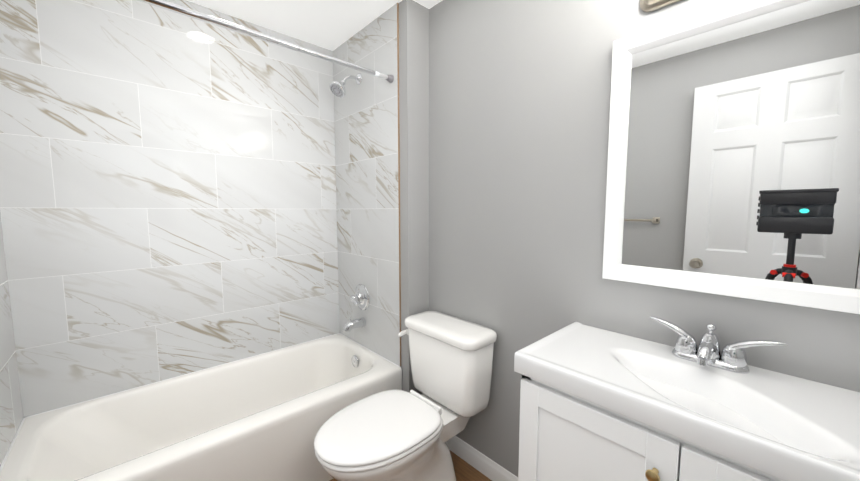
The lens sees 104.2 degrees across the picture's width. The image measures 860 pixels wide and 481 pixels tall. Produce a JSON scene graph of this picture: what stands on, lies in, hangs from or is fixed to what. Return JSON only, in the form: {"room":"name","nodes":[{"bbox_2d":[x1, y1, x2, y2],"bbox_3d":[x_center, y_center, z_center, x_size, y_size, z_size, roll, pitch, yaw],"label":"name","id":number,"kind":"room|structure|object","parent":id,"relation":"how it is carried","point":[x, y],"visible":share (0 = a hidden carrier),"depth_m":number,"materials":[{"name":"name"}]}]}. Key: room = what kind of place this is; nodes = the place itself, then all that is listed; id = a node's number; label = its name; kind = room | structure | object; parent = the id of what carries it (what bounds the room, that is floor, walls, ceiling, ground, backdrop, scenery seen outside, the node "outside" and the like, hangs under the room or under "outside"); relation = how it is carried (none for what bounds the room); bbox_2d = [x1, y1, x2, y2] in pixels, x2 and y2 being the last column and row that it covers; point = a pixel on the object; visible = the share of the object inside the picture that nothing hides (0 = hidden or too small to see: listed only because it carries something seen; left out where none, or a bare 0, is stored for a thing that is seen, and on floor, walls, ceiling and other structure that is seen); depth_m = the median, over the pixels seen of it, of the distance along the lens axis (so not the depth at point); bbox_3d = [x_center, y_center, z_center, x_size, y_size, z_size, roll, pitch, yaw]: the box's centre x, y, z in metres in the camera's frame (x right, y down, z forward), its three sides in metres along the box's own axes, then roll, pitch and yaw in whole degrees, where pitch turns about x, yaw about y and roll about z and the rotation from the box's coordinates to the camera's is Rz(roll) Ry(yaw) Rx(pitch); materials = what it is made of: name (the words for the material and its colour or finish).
{"room":"bathroom","nodes":[
{"label":"bathroom","id":0,"kind":"room"},
{"bbox_2d":[186,0,441,50],"bbox_3d":[0.163,-1.115,0.371,1.815,0.100,3.968,-5,7,-42],"label":"ceiling","id":1,"kind":"structure","parent":0,"point":[332,25],"depth_m":1.76,"materials":[{"name":"white paint"}]},
{"bbox_2d":[330,450,491,480],"bbox_3d":[0.163,1.271,0.582,1.815,0.100,3.968,-5,7,-42],"label":"floor","id":2,"kind":"structure","parent":0,"point":[464,470],"depth_m":1.63,"materials":[{"name":"brown wood"}]},
{"bbox_2d":[0,333,401,480],"bbox_3d":[-0.913,0.917,1.616,1.426,0.422,0.705,-5,7,-42],"label":"bathtub","id":3,"kind":"object","parent":2,"relation":"on","point":[266,416],"depth_m":1.51,"materials":[{"name":"white ceramic"}]},
{"bbox_2d":[314,311,496,480],"bbox_3d":[-0.118,0.774,1.432,0.754,0.740,0.466,-5,7,-42],"label":"toilet","id":4,"kind":"object","parent":2,"relation":"on","point":[394,435],"depth_m":1.41,"materials":[{"name":"white ceramic"}]},
{"bbox_2d":[514,316,859,480],"bbox_3d":[0.647,0.716,0.855,0.426,0.958,0.768,-5,7,-42],"label":"bathroom vanity","id":5,"kind":"object","parent":2,"relation":"on","point":[597,404],"depth_m":0.80,"materials":[{"name":"white painted wood"},{"name":"satin brass"}]},
{"bbox_2d":[399,0,428,394],"bbox_3d":[-0.313,-0.069,2.130,0.265,2.295,0.882,-5,7,-42],"label":"wall","id":6,"kind":"structure","parent":0,"point":[414,112],"depth_m":1.73,"materials":[{"name":"grey paint"}]},
{"bbox_2d":[333,3,399,365],"bbox_3d":[-0.393,-0.269,1.998,0.008,1.873,0.685,-5,7,-42],"label":"wall tile","id":7,"kind":"structure","parent":6,"relation":"attached to","point":[366,133],"depth_m":1.94,"materials":[{"name":"tile"}]},
{"bbox_2d":[137,0,393,82],"bbox_3d":[-0.718,-0.791,1.252,1.413,0.039,0.039,-5,7,-42],"label":"shower curtain rod","id":8,"kind":"object","parent":7,"relation":"attached to","point":[184,11],"depth_m":1.28,"materials":[{"name":"silver metal"}]},
{"bbox_2d":[329,73,361,97],"bbox_3d":[-0.476,-0.886,1.891,0.184,0.162,0.098,-5,7,-42],"label":"shower head","id":9,"kind":"object","parent":7,"relation":"attached to","point":[337,89],"depth_m":1.87},
{"bbox_2d":[343,317,365,331],"bbox_3d":[-0.464,0.505,2.034,0.138,0.087,0.062,-5,7,-42],"label":"tub spout","id":10,"kind":"object","parent":7,"relation":"attached to","point":[350,325],"depth_m":2.02,"materials":[{"name":"silver metal"}]},
{"bbox_2d":[350,284,369,309],"bbox_3d":[-0.450,0.353,2.044,0.086,0.164,0.164,-5,7,-42],"label":"shower valve","id":11,"kind":"object","parent":7,"relation":"attached to","point":[360,298],"depth_m":2.03,"materials":[{"name":"silver metal"}]},
{"bbox_2d":[397,3,400,365],"bbox_3d":[-0.160,-0.246,1.746,0.008,1.873,0.003,-5,7,-42],"label":"tile trim","id":12,"kind":"structure","parent":6,"relation":"attached to","point":[399,174],"depth_m":1.73,"materials":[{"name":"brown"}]},
{"bbox_2d":[429,0,859,476],"bbox_3d":[1.085,0.056,0.725,0.120,2.295,3.086,-5,7,-42],"label":"wall","id":13,"kind":"structure","parent":0,"point":[519,102],"depth_m":1.32,"materials":[{"name":"grey paint"}]},
{"bbox_2d":[446,436,517,480],"bbox_3d":[0.528,1.108,1.328,0.011,0.092,1.586,-5,7,-42],"label":"baseboard","id":14,"kind":"structure","parent":13,"relation":"attached to","point":[489,468],"depth_m":1.63,"materials":[{"name":"white wood"}]},
{"bbox_2d":[640,0,680,11],"bbox_3d":[0.763,-0.772,0.760,0.206,0.199,0.550,-5,7,-42],"label":"sconce","id":15,"kind":"object","parent":13,"relation":"attached to","point":[649,5],"depth_m":1.00,"materials":[{"name":"silver metal"}]},
{"bbox_2d":[602,0,859,313],"bbox_3d":[0.834,-0.234,0.868,0.022,0.776,0.696,-5,7,-42],"label":"mirror","id":16,"kind":"object","parent":13,"relation":"attached to","point":[733,166],"depth_m":0.88,"materials":[{"name":"white mirror"}]},
{"bbox_3d":[-1.238,-0.039,1.797,1.550,2.295,0.120,-5,7,-42],"label":"wall","id":17,"kind":"structure","parent":0,"visible":0},
{"bbox_2d":[0,0,339,417],"bbox_3d":[-1.151,-0.249,1.772,1.414,1.873,0.008,-5,7,-42],"label":"wall tile","id":18,"kind":"structure","parent":17,"relation":"attached to","point":[168,207],"depth_m":1.61,"materials":[{"name":"tile"}]},
{"bbox_3d":[-0.420,0.132,-0.139,0.120,2.295,3.848,-5,7,-42],"label":"wall","id":19,"kind":"structure","parent":0,"visible":0},
{"bbox_2d":[0,213,22,466],"bbox_3d":[-1.439,-0.184,1.038,0.008,1.873,0.685,-5,7,-42],"label":"wall tile","id":20,"kind":"structure","parent":19,"relation":"attached to","point":[11,414],"depth_m":1.26,"materials":[{"name":"tile"}]}
]}

